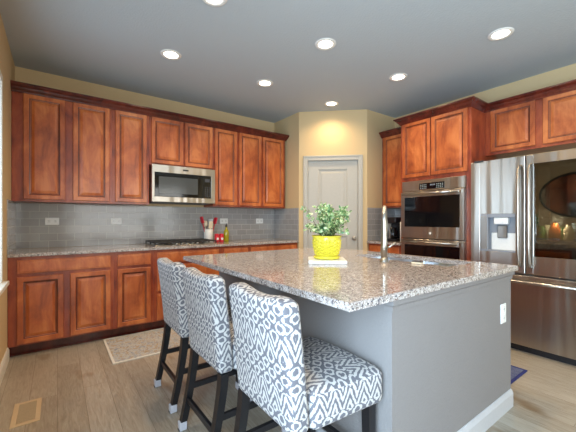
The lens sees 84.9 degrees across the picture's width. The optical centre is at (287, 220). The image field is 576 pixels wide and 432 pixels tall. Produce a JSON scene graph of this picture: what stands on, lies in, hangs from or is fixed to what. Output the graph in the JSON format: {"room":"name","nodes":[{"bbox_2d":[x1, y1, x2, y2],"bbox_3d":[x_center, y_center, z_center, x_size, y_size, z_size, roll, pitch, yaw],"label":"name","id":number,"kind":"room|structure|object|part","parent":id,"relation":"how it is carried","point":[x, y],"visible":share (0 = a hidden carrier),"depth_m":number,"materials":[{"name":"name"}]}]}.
{"room":"kitchen","nodes":[
{"label":"kitchen","id":0,"kind":"room"},
{"bbox_2d":[0,14,14,363],"bbox_3d":[-0.402,-0.185,-0.145,0.120,2.780,8.240,0,0,-36],"label":"wall","id":1,"kind":"structure","parent":0,"point":[7,66],"depth_m":2.63,"materials":[{"name":"beige paint"}]},
{"bbox_2d":[0,71,8,295],"bbox_3d":[-1.879,-0.295,1.933,0.150,1.580,1.140,0,0,-36],"label":"window","id":2,"kind":"structure","parent":1,"relation":"in","point":[3,284],"depth_m":2.34,"materials":[{"name":"white paint"}]},
{"bbox_3d":[-1.852,-0.310,1.953,0.018,1.550,1.040,0,0,-36],"label":"casing","id":3,"kind":"part","parent":2,"relation":"part of","materials":[{"name":"white paint"}]},
{"bbox_3d":[-1.859,0.480,1.948,0.100,0.030,1.140,0,0,-36],"label":"sill","id":4,"kind":"part","parent":2,"relation":"part of","materials":[{"name":"white paint"}]},
{"bbox_2d":[0,347,8,385],"bbox_3d":[-1.546,1.150,1.533,0.015,0.110,2.940,0,0,-36],"label":"baseboard","id":5,"kind":"structure","parent":1,"relation":"attached to","point":[5,360],"depth_m":2.47,"materials":[{"name":"white paint"}]},
{"bbox_2d":[15,66,273,248],"bbox_3d":[-0.990,-0.185,4.604,4.780,2.780,0.120,0,0,-36],"label":"wall","id":6,"kind":"structure","parent":0,"point":[24,75],"depth_m":3.87,"materials":[{"name":"beige paint"}]},
{"bbox_2d":[11,91,111,204],"bbox_3d":[-2.348,-0.704,3.319,0.828,1.042,0.350,0,0,-36],"label":"upper cabinet","id":7,"kind":"object","parent":6,"relation":"attached to","point":[61,150],"visible":0.98,"depth_m":3.15,"materials":[{"name":"brown wood"}]},
{"bbox_3d":[-2.384,-0.709,3.088,0.325,1.008,0.020,0,0,-36],"label":"door","id":8,"kind":"part","parent":7,"relation":"part of","materials":[{"name":"brown wood"}]},
{"bbox_3d":[-2.068,-0.709,3.320,0.328,1.008,0.020,0,0,-36],"label":"door","id":9,"kind":"part","parent":7,"relation":"part of","materials":[{"name":"brown wood"}]},
{"bbox_2d":[10,80,288,140],"bbox_3d":[-1.370,-1.247,3.998,3.209,0.080,0.410,0,0,-36],"label":"crown molding","id":10,"kind":"structure","parent":7,"relation":"attached to","point":[16,86],"depth_m":3.51,"materials":[{"name":"brown wood"}]},
{"bbox_2d":[109,110,148,205],"bbox_3d":[-1.859,-0.704,3.677,0.381,1.042,0.350,0,0,-36],"label":"upper cabinet","id":11,"kind":"object","parent":6,"relation":"attached to","point":[130,131],"visible":0.91,"depth_m":3.53,"materials":[{"name":"brown wood"}]},
{"bbox_2d":[7,199,298,253],"bbox_3d":[-1.315,0.054,3.896,3.180,0.471,0.640,0,0,-36],"label":"tile backsplash","id":12,"kind":"structure","parent":6,"relation":"attached to","point":[79,224],"depth_m":3.82,"materials":[{"name":"grey tile"}]},
{"bbox_2d":[45,218,58,224],"bbox_3d":[-2.533,0.010,3.383,0.122,0.078,0.009,0,0,-36],"label":"wall outlet","id":13,"kind":"object","parent":12,"relation":"attached to","point":[48,221],"visible":1,"depth_m":3.38,"materials":[{"name":"white plastic"}]},
{"bbox_2d":[110,218,121,224],"bbox_3d":[-2.041,0.010,3.744,0.122,0.078,0.009,0,0,-36],"label":"wall outlet","id":14,"kind":"object","parent":12,"relation":"attached to","point":[113,221],"visible":1,"depth_m":3.74,"materials":[{"name":"white plastic"}]},
{"bbox_2d":[220,218,227,223],"bbox_3d":[-0.927,0.010,4.559,0.122,0.078,0.009,0,0,-36],"label":"wall outlet","id":15,"kind":"object","parent":12,"relation":"attached to","point":[222,220],"visible":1,"depth_m":4.55,"materials":[{"name":"white plastic"}]},
{"bbox_2d":[256,219,262,223],"bbox_3d":[-0.444,0.010,4.912,0.122,0.078,0.009,0,0,-36],"label":"wall outlet","id":16,"kind":"object","parent":12,"relation":"attached to","point":[258,221],"visible":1,"depth_m":4.91,"materials":[{"name":"white plastic"}]},
{"bbox_2d":[149,116,212,169],"bbox_3d":[-1.389,-0.938,4.021,0.782,0.575,0.350,0,0,-36],"label":"upper cabinet","id":17,"kind":"object","parent":6,"relation":"attached to","point":[172,143],"visible":0.88,"depth_m":3.86,"materials":[{"name":"brown wood"}]},
{"bbox_3d":[-1.442,-0.943,3.778,0.368,0.541,0.020,0,0,-36],"label":"door","id":18,"kind":"part","parent":17,"relation":"part of","materials":[{"name":"brown wood"}]},
{"bbox_2d":[149,164,214,204],"bbox_3d":[-1.367,-0.427,3.980,0.762,0.436,0.442,0,0,-36],"label":"microwave","id":19,"kind":"object","parent":17,"relation":"attached to","point":[168,184],"visible":0.98,"depth_m":3.78,"materials":[{"name":"metal"}]},
{"bbox_3d":[-1.302,-0.417,3.779,0.570,0.280,0.032,0,0,-36],"label":"door","id":20,"kind":"part","parent":19,"relation":"part of","materials":[{"name":"black glass"}]},
{"bbox_3d":[-1.028,-0.417,3.979,0.105,0.280,0.031,0,0,-36],"label":"control panel","id":21,"kind":"part","parent":19,"relation":"part of","materials":[{"name":"black glass"}]},
{"bbox_3d":[-1.132,-0.943,4.005,0.360,0.541,0.020,0,0,-36],"label":"door","id":22,"kind":"part","parent":17,"relation":"part of","materials":[{"name":"brown wood"}]},
{"bbox_2d":[204,128,237,207],"bbox_3d":[-0.929,-0.704,4.358,0.357,1.042,0.350,0,0,-36],"label":"upper cabinet","id":23,"kind":"object","parent":6,"relation":"attached to","point":[225,142],"visible":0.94,"depth_m":4.22,"materials":[{"name":"brown wood"}]},
{"bbox_3d":[-0.831,-0.709,4.225,0.320,1.008,0.020,0,0,-36],"label":"cabinet door","id":24,"kind":"part","parent":23,"relation":"part of","materials":[{"name":"brown wood"}]},
{"bbox_2d":[232,133,284,208],"bbox_3d":[-0.463,-0.704,4.699,0.796,1.042,0.350,0,0,-36],"label":"upper cabinet","id":25,"kind":"object","parent":6,"relation":"attached to","point":[261,160],"visible":0.96,"depth_m":4.54,"materials":[{"name":"brown wood"}]},
{"bbox_3d":[-0.530,-0.709,4.445,0.355,1.008,0.020,0,0,-36],"label":"door","id":26,"kind":"part","parent":25,"relation":"part of","materials":[{"name":"brown wood"}]},
{"bbox_3d":[-0.219,-0.709,4.672,0.365,1.008,0.020,0,0,-36],"label":"door","id":27,"kind":"part","parent":25,"relation":"part of","materials":[{"name":"brown wood"}]},
{"bbox_2d":[274,112,298,248],"bbox_3d":[0.020,-0.185,4.866,0.120,2.780,0.650,0,0,-36],"label":"wall","id":28,"kind":"structure","parent":0,"point":[289,126],"depth_m":4.72,"materials":[{"name":"beige paint"}]},
{"bbox_2d":[0,0,575,122],"bbox_3d":[1.478,-1.625,1.231,5.140,0.100,8.840,0,0,-36],"label":"ceiling","id":29,"kind":"structure","parent":0,"point":[446,53],"depth_m":2.89,"materials":[{"name":"grey paint"}]},
{"bbox_2d":[160,49,180,59],"bbox_3d":[-1.111,-1.570,2.991,0.190,0.008,0.190,0,0,-36],"label":"recessed light","id":30,"kind":"object","parent":29,"relation":"in","point":[169,54],"visible":1,"depth_m":2.99,"materials":[{"name":"white plastic"}]},
{"bbox_2d":[203,0,226,6],"bbox_3d":[-0.522,-1.570,2.220,0.190,0.008,0.190,0,0,-36],"label":"recessed light","id":31,"kind":"object","parent":29,"relation":"in","point":[216,3],"visible":1,"depth_m":2.27,"materials":[{"name":"white plastic"}]},
{"bbox_2d":[257,79,272,86],"bbox_3d":[-0.264,-1.570,3.611,0.190,0.008,0.190,0,0,-36],"label":"recessed light","id":32,"kind":"object","parent":29,"relation":"in","point":[264,82],"visible":1,"depth_m":3.61,"materials":[{"name":"white plastic"}]},
{"bbox_2d":[315,38,335,49],"bbox_3d":[0.335,-1.570,2.810,0.190,0.008,0.190,0,0,-36],"label":"recessed light","id":33,"kind":"object","parent":29,"relation":"in","point":[324,43],"visible":1,"depth_m":2.80,"materials":[{"name":"white plastic"}]},
{"bbox_2d":[324,101,338,106],"bbox_3d":[0.586,-1.570,4.245,0.190,0.008,0.190,0,0,-36],"label":"recessed light","id":34,"kind":"object","parent":29,"relation":"in","point":[329,103],"visible":1,"depth_m":4.24,"materials":[{"name":"white plastic"}]},
{"bbox_2d":[389,73,407,80],"bbox_3d":[1.212,-1.570,3.458,0.190,0.008,0.190,0,0,-36],"label":"recessed light","id":35,"kind":"object","parent":29,"relation":"in","point":[399,76],"visible":1,"depth_m":3.45,"materials":[{"name":"white plastic"}]},
{"bbox_2d":[488,27,514,40],"bbox_3d":[1.796,-1.570,2.659,0.190,0.008,0.190,0,0,-36],"label":"recessed light","id":36,"kind":"object","parent":29,"relation":"in","point":[502,33],"visible":1,"depth_m":2.65,"materials":[{"name":"white plastic"}]},
{"bbox_2d":[0,327,575,431],"bbox_3d":[1.478,1.255,1.231,5.140,0.100,8.840,0,0,-36],"label":"floor","id":37,"kind":"structure","parent":0,"point":[80,388],"depth_m":2.19,"materials":[{"name":"brown wood"}]},
{"bbox_2d":[9,397,41,429],"bbox_3d":[-1.637,1.202,1.974,0.140,0.006,0.300,0,0,-36],"label":"floor vent","id":38,"kind":"object","parent":37,"relation":"in","point":[24,413],"visible":1,"depth_m":1.96,"materials":[{"name":"beige metal"}]},
{"bbox_2d":[8,252,113,356],"bbox_3d":[-2.272,0.763,3.201,0.811,0.883,0.629,0,0,-36],"label":"base cabinet","id":39,"kind":"object","parent":37,"relation":"on","point":[55,301],"visible":0.88,"depth_m":2.93,"materials":[{"name":"brown wood"}]},
{"bbox_3d":[-2.235,0.795,2.850,0.331,0.590,0.020,0,0,-36],"label":"cabinet door","id":40,"kind":"part","parent":39,"relation":"part of","materials":[{"name":"brown wood"}]},
{"bbox_3d":[-2.079,0.410,2.964,0.718,0.120,0.020,0,0,-36],"label":"drawer","id":41,"kind":"part","parent":39,"relation":"part of","materials":[{"name":"brown wood"}]},
{"bbox_3d":[-1.924,0.795,3.078,0.334,0.590,0.020,0,0,-36],"label":"cabinet door","id":42,"kind":"part","parent":39,"relation":"part of","materials":[{"name":"brown wood"}]},
{"bbox_2d":[7,238,298,257],"bbox_3d":[-1.313,0.306,3.894,3.178,0.030,0.644,0,0,-36],"label":"countertop","id":43,"kind":"structure","parent":39,"relation":"on","point":[28,252],"depth_m":3.38,"materials":[{"name":"stone"}]},
{"bbox_2d":[145,238,216,246],"bbox_3d":[-1.312,0.267,3.872,0.732,0.048,0.492,0,0,-36],"label":"gas cooktop","id":44,"kind":"object","parent":43,"relation":"in","point":[200,241],"visible":1,"depth_m":3.77,"materials":[{"name":"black metal"}]},
{"bbox_2d":[204,229,212,241],"bbox_3d":[-1.086,0.205,4.298,0.124,0.172,0.124,0,0,-36],"label":"utensil crock","id":45,"kind":"object","parent":43,"relation":"on","point":[208,234],"visible":0.67,"depth_m":4.24,"materials":[{"name":"white ceramic"}]},
{"bbox_2d":[213,217,217,229],"bbox_3d":[-1.024,0.118,4.332,0.095,0.320,0.067,0,0,-36],"label":"spatula","id":46,"kind":"object","parent":45,"relation":"in","point":[215,218],"visible":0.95,"depth_m":4.33,"materials":[{"name":"red plastic"}]},
{"bbox_2d":[219,234,223,241],"bbox_3d":[-0.897,0.235,4.244,0.058,0.112,0.060,0,0,-36],"label":"canister","id":47,"kind":"object","parent":43,"relation":"on","point":[221,236],"visible":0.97,"depth_m":4.22,"materials":[{"name":"red ceramic"}]},
{"bbox_2d":[224,223,228,241],"bbox_3d":[-0.838,0.166,4.281,0.072,0.250,0.072,0,0,-36],"label":"oil bottle","id":48,"kind":"object","parent":43,"relation":"on","point":[226,231],"visible":1,"depth_m":4.25,"materials":[{"name":"yellow glass"}]},
{"bbox_2d":[113,250,152,336],"bbox_3d":[-1.791,0.763,3.553,0.379,0.883,0.629,0,0,-36],"label":"base cabinet","id":49,"kind":"object","parent":37,"relation":"on","point":[133,270],"visible":0.93,"depth_m":3.30,"materials":[{"name":"brown wood"}]},
{"bbox_3d":[-1.611,0.410,3.307,0.317,0.120,0.020,0,0,-36],"label":"drawer","id":50,"kind":"part","parent":49,"relation":"part of","materials":[{"name":"brown wood"}]},
{"bbox_3d":[-1.611,0.795,3.307,0.317,0.590,0.020,0,0,-36],"label":"cabinet door","id":51,"kind":"part","parent":49,"relation":"part of","materials":[{"name":"brown wood"}]},
{"bbox_2d":[103,328,189,364],"bbox_3d":[-0.857,1.201,3.492,2.000,0.008,0.665,0,0,-37],"label":"runner rug","id":52,"kind":"object","parent":37,"relation":"on","point":[120,349],"visible":0.46,"depth_m":3.04,"materials":[{"name":"beige fabric"}]},
{"bbox_2d":[152,247,220,328],"bbox_3d":[-1.321,0.763,3.896,0.783,0.883,0.629,0,0,-36],"label":"base cabinet","id":53,"kind":"object","parent":37,"relation":"on","point":[175,255],"visible":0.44,"depth_m":3.52,"materials":[{"name":"brown wood"}]},
{"bbox_3d":[-1.140,0.948,3.652,0.716,0.285,0.020,0,0,-36],"label":"drawer","id":54,"kind":"part","parent":53,"relation":"part of","materials":[{"name":"brown wood"}]},
{"bbox_3d":[-1.140,0.637,3.652,0.716,0.275,0.020,0,0,-36],"label":"drawer","id":55,"kind":"part","parent":53,"relation":"part of","materials":[{"name":"brown wood"}]},
{"bbox_3d":[-1.140,0.410,3.652,0.716,0.120,0.020,0,0,-36],"label":"drawer","id":56,"kind":"part","parent":53,"relation":"part of","materials":[{"name":"brown wood"}]},
{"bbox_2d":[154,258,238,413],"bbox_3d":[-0.644,0.738,2.282,0.527,0.934,0.487,0,0,-36],"label":"counter stool","id":57,"kind":"object","parent":37,"relation":"on","point":[170,272],"visible":0.54,"depth_m":2.05,"materials":[{"name":"fabric"}]},
{"bbox_3d":[-0.921,0.981,2.315,0.118,0.449,0.042,0,0,-36],"label":"leg","id":58,"kind":"part","parent":57,"relation":"part of","materials":[{"name":"black paint"}]},
{"bbox_3d":[-0.791,0.514,2.175,0.138,0.487,0.425,0,0,-36],"label":"backrest","id":59,"kind":"part","parent":57,"relation":"part of","materials":[{"name":"fabric"}]},
{"bbox_3d":[-0.696,0.981,2.008,0.118,0.449,0.042,0,0,-36],"label":"leg","id":60,"kind":"part","parent":57,"relation":"part of","materials":[{"name":"black paint"}]},
{"bbox_3d":[-0.584,0.680,2.326,0.379,0.172,0.487,0,0,-36],"label":"seat","id":61,"kind":"part","parent":57,"relation":"part of","materials":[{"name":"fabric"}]},
{"bbox_2d":[178,267,285,431],"bbox_3d":[-0.302,0.738,1.813,0.527,0.934,0.487,0,0,-37],"label":"counter stool","id":62,"kind":"object","parent":37,"relation":"on","point":[211,333],"visible":0.65,"depth_m":1.59,"materials":[{"name":"fabric"}]},
{"bbox_3d":[-0.581,0.981,1.841,0.118,0.449,0.042,0,0,-37],"label":"leg","id":63,"kind":"part","parent":62,"relation":"part of","materials":[{"name":"black paint"}]},
{"bbox_3d":[-0.448,0.514,1.702,0.138,0.487,0.425,0,0,-37],"label":"backrest","id":64,"kind":"part","parent":62,"relation":"part of","materials":[{"name":"fabric"}]},
{"bbox_3d":[-0.350,0.981,1.537,0.118,0.449,0.042,0,0,-37],"label":"leg","id":65,"kind":"part","parent":62,"relation":"part of","materials":[{"name":"black paint"}]},
{"bbox_3d":[-0.244,0.680,1.857,0.379,0.172,0.487,0,0,-37],"label":"seat","id":66,"kind":"part","parent":62,"relation":"part of","materials":[{"name":"fabric"}]},
{"bbox_2d":[221,245,248,253],"bbox_3d":[-0.845,0.763,4.245,0.396,0.883,0.629,0,0,-36],"label":"base cabinet","id":67,"kind":"object","parent":37,"relation":"on","point":[244,248],"visible":0.15,"depth_m":3.99,"materials":[{"name":"brown wood"}]},
{"bbox_3d":[-0.659,0.410,4.004,0.340,0.120,0.020,0,0,-36],"label":"drawer","id":68,"kind":"part","parent":67,"relation":"part of","materials":[{"name":"brown wood"}]},
{"bbox_2d":[249,243,296,251],"bbox_3d":[-0.360,0.763,4.600,0.804,0.883,0.629,0,0,-36],"label":"base cabinet","id":69,"kind":"object","parent":37,"relation":"on","point":[263,247],"visible":0.09,"depth_m":4.33,"materials":[{"name":"brown wood"}]},
{"bbox_2d":[229,282,381,431],"bbox_3d":[0.052,0.738,1.359,0.527,0.934,0.487,0,0,-36],"label":"counter stool","id":70,"kind":"object","parent":37,"relation":"on","point":[308,384],"visible":1,"depth_m":1.20,"materials":[{"name":"fabric"}]},
{"bbox_3d":[-0.226,0.981,1.392,0.118,0.449,0.042,0,0,-36],"label":"leg","id":71,"kind":"part","parent":70,"relation":"part of","materials":[{"name":"black paint"}]},
{"bbox_3d":[-0.096,0.514,1.251,0.138,0.487,0.425,0,0,-36],"label":"backrest","id":72,"kind":"part","parent":70,"relation":"part of","materials":[{"name":"fabric"}]},
{"bbox_3d":[0.112,0.680,1.403,0.379,0.172,0.487,0,0,-36],"label":"seat","id":73,"kind":"part","parent":70,"relation":"part of","materials":[{"name":"fabric"}]},
{"bbox_3d":[0.341,0.981,1.335,0.043,0.449,0.042,0,0,-36],"label":"leg","id":74,"kind":"part","parent":70,"relation":"part of","materials":[{"name":"black paint"}]},
{"bbox_2d":[219,271,514,431],"bbox_3d":[0.436,0.763,2.369,1.306,0.883,1.752,0,0,-36],"label":"kitchen island","id":75,"kind":"object","parent":37,"relation":"on","point":[443,356],"visible":0.46,"depth_m":1.57,"materials":[{"name":"grey paint"}]},
{"bbox_2d":[183,248,517,311],"bbox_3d":[0.315,0.306,2.297,1.571,0.030,1.812,0,0,-36],"label":"island countertop","id":76,"kind":"structure","parent":75,"relation":"on","point":[365,281],"depth_m":1.76,"materials":[{"name":"stone"}]},
{"bbox_2d":[308,257,346,263],"bbox_3d":[0.271,0.280,2.214,0.256,0.022,0.236,0,0,3],"label":"trivet","id":77,"kind":"object","parent":76,"relation":"on","point":[311,260],"visible":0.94,"depth_m":2.10,"materials":[{"name":"white plastic"}]},
{"bbox_2d":[300,201,351,259],"bbox_3d":[0.257,0.062,2.181,0.304,0.411,0.376,0,0,-31],"label":"potted plant","id":78,"kind":"object","parent":77,"relation":"on","point":[326,245],"visible":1,"depth_m":2.14,"materials":[{"name":"green plant"}]},
{"bbox_3d":[0.272,0.180,2.214,0.210,0.150,0.210,0,0,-36],"label":"pot","id":79,"kind":"part","parent":78,"relation":"part of","materials":[{"name":"yellow ceramic"}]},
{"bbox_2d":[379,205,395,261],"bbox_3d":[0.702,0.090,2.293,0.106,0.401,0.229,0,0,2],"label":"kitchen faucet","id":80,"kind":"object","parent":76,"relation":"on","point":[384,221],"visible":1,"depth_m":2.21,"materials":[{"name":"silver metal"}]},
{"bbox_2d":[371,256,455,266],"bbox_3d":[0.919,0.421,2.401,0.382,0.199,0.822,0,0,-36],"label":"double sink","id":81,"kind":"object","parent":76,"relation":"in","point":[389,258],"visible":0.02,"depth_m":2.49,"materials":[{"name":"metal"}]},
{"bbox_2d":[411,261,423,263],"bbox_3d":[0.867,0.282,2.109,0.036,0.017,0.070,0,0,-42],"label":"sponge","id":82,"kind":"object","parent":76,"relation":"on","point":[412,262],"visible":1,"depth_m":2.10,"materials":[{"name":"beige plastic"}]},
{"bbox_3d":[0.429,1.150,2.368,1.280,0.110,1.745,0,0,-36],"label":"baseboard","id":83,"kind":"part","parent":75,"relation":"part of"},
{"bbox_3d":[0.428,0.350,2.363,1.287,0.057,1.752,0,0,-36],"label":"trim","id":84,"kind":"part","parent":75,"relation":"part of","materials":[{"name":"grey paint"}]},
{"bbox_2d":[500,303,505,323],"bbox_3d":[1.350,0.583,1.974,0.076,0.122,0.009,0,0,-36],"label":"wall outlet","id":85,"kind":"object","parent":75,"relation":"attached to","point":[502,306],"visible":1,"depth_m":1.96,"materials":[{"name":"white plastic"}]},
{"bbox_2d":[369,243,400,253],"bbox_3d":[1.546,0.763,4.440,0.640,0.883,0.536,0,0,-36],"label":"base cabinet","id":86,"kind":"object","parent":37,"relation":"on","point":[396,249],"visible":0.09,"depth_m":4.20,"materials":[{"name":"brown wood"}]},
{"bbox_2d":[367,240,400,244],"bbox_3d":[1.537,0.306,4.435,0.660,0.030,0.538,0,0,-36],"label":"countertop","id":87,"kind":"structure","parent":86,"relation":"on","point":[375,241],"depth_m":4.33,"materials":[{"name":"stone"}]},
{"bbox_2d":[387,217,400,241],"bbox_3d":[1.514,0.123,4.454,0.256,0.334,0.180,0,0,-36],"label":"coffee maker","id":88,"kind":"object","parent":87,"relation":"on","point":[394,231],"visible":0.73,"depth_m":4.38,"materials":[{"name":"black paint"}]},
{"bbox_3d":[1.577,0.148,4.500,0.100,0.214,0.180,0,0,-36],"label":"water tank","id":89,"kind":"part","parent":88,"relation":"part of","materials":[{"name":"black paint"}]},
{"bbox_2d":[401,107,495,260],"bbox_3d":[1.948,-0.010,3.874,0.660,2.430,0.849,0,0,-36],"label":"tall cabinet","id":90,"kind":"object","parent":37,"relation":"on","point":[445,145],"visible":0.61,"depth_m":3.56,"materials":[{"name":"brown wood"}]},
{"bbox_3d":[1.566,-0.872,3.855,0.020,0.683,0.368,0,0,-36],"label":"cabinet door","id":91,"kind":"part","parent":90,"relation":"part of","materials":[{"name":"brown wood"}]},
{"bbox_2d":[401,175,466,259],"bbox_3d":[1.862,0.216,3.820,0.642,1.398,0.772,0,0,-36],"label":"double wall oven","id":92,"kind":"object","parent":90,"relation":"in","point":[433,211],"visible":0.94,"depth_m":3.62,"materials":[{"name":"metal"}]},
{"bbox_3d":[1.683,-0.419,3.689,0.024,0.128,0.772,0,0,-36],"label":"control panel","id":93,"kind":"part","parent":92,"relation":"part of","materials":[{"name":"silver metal"}]},
{"bbox_3d":[1.802,-0.872,3.532,0.020,0.683,0.403,0,0,-36],"label":"cabinet door","id":94,"kind":"part","parent":90,"relation":"part of","materials":[{"name":"brown wood"}]},
{"bbox_2d":[379,79,575,138],"bbox_3d":[2.057,-1.247,3.528,0.580,0.080,2.577,0,0,-44],"label":"crown molding","id":95,"kind":"structure","parent":90,"relation":"attached to","point":[568,86],"depth_m":3.38,"materials":[{"name":"brown wood"}]},
{"bbox_2d":[511,365,527,383],"bbox_3d":[1.270,1.201,2.912,0.570,0.008,1.400,0,0,-36],"label":"rug","id":96,"kind":"object","parent":37,"relation":"on","point":[516,372],"visible":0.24,"depth_m":2.48,"materials":[{"name":"blue fabric"}]},
{"bbox_2d":[471,149,575,365],"bbox_3d":[2.404,0.305,3.035,0.815,1.800,0.926,0,0,-36],"label":"refrigerator","id":97,"kind":"object","parent":37,"relation":"on","point":[523,208],"visible":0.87,"depth_m":2.78,"materials":[{"name":"metal"}]},
{"bbox_3d":[1.932,0.118,3.112,0.002,0.323,0.056,0,0,-36],"label":"touch panel","id":98,"kind":"part","parent":97,"relation":"part of","materials":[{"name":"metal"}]},
{"bbox_3d":[2.027,-0.051,3.045,0.068,1.068,0.463,0,0,-36],"label":"door","id":99,"kind":"part","parent":97,"relation":"part of","materials":[{"name":"silver metal"}]},
{"bbox_3d":[2.086,-0.040,2.848,0.078,0.935,0.027,0,0,-36],"label":"door handle","id":100,"kind":"part","parent":97,"relation":"part of","materials":[{"name":"silver metal"}]},
{"bbox_3d":[2.133,-0.040,2.783,0.078,0.935,0.027,0,0,-36],"label":"door handle","id":101,"kind":"part","parent":97,"relation":"part of","materials":[{"name":"silver metal"}]},
{"bbox_3d":[2.164,0.818,2.859,0.066,0.638,0.926,0,0,-36],"label":"freezer drawer","id":102,"kind":"part","parent":97,"relation":"part of","materials":[{"name":"silver metal"}]},
{"bbox_3d":[2.107,0.550,2.817,0.078,0.027,0.893,0,0,-36],"label":"door handle","id":103,"kind":"part","parent":97,"relation":"part of","materials":[{"name":"silver metal"}]},
{"bbox_3d":[2.302,-0.051,2.669,0.068,1.068,0.457,0,0,-36],"label":"door","id":104,"kind":"part","parent":97,"relation":"part of","materials":[{"name":"silver metal"}]},
{"bbox_3d":[2.275,-0.091,2.651,0.005,0.823,0.338,0,0,-36],"label":"glass panel","id":105,"kind":"part","parent":97,"relation":"part of","materials":[{"name":"black glass"}]},
{"bbox_2d":[299,109,366,250],"bbox_3d":[0.647,-0.185,4.572,0.966,2.780,0.110,0,0,6],"label":"wall","id":106,"kind":"structure","parent":0,"point":[337,132],"depth_m":4.52,"materials":[{"name":"beige paint"}]},
{"bbox_2d":[303,155,362,249],"bbox_3d":[0.641,0.137,4.519,0.842,2.136,0.118,0,0,6],"label":"door","id":107,"kind":"structure","parent":106,"relation":"in","point":[340,182],"depth_m":4.53,"materials":[{"name":"white paint"}]},
{"bbox_2d":[367,109,394,250],"bbox_3d":[1.347,-0.185,4.704,0.650,2.780,0.120,0,0,-36],"label":"wall","id":108,"kind":"structure","parent":0,"point":[376,122],"depth_m":4.57,"materials":[{"name":"beige paint"}]},
{"bbox_2d":[367,208,400,240],"bbox_3d":[1.542,0.054,4.441,0.645,0.471,0.535,0,0,-36],"label":"tile backsplash","id":109,"kind":"structure","parent":108,"relation":"attached to","point":[374,215],"depth_m":4.57,"materials":[{"name":"grey tile"}]},
{"bbox_2d":[395,63,575,208],"bbox_3d":[3.359,-0.185,2.607,0.120,2.780,8.240,0,0,-36],"label":"wall","id":110,"kind":"structure","parent":0,"point":[567,73],"depth_m":3.49,"materials":[{"name":"beige paint"}]},
{"bbox_2d":[382,134,400,207],"bbox_3d":[1.671,-0.704,4.532,0.330,1.042,0.536,0,0,-36],"label":"upper cabinet","id":111,"kind":"object","parent":110,"relation":"attached to","point":[391,146],"visible":0.51,"depth_m":4.52,"materials":[{"name":"brown wood"}]},
{"bbox_2d":[485,90,575,158],"bbox_3d":[2.661,-0.975,3.188,0.320,0.500,1.100,0,0,-36],"label":"upper cabinet","id":112,"kind":"object","parent":110,"relation":"attached to","point":[548,124],"visible":0.98,"depth_m":3.19,"materials":[{"name":"brown wood"}]},
{"bbox_3d":[2.369,-0.984,3.333,0.020,0.458,0.404,0,0,-36],"label":"door","id":113,"kind":"part","parent":112,"relation":"part of","materials":[{"name":"brown wood"}]},
{"bbox_3d":[2.644,-0.984,2.957,0.020,0.458,0.406,0,0,-36],"label":"door","id":114,"kind":"part","parent":112,"relation":"part of","materials":[{"name":"brown wood"}]}
]}

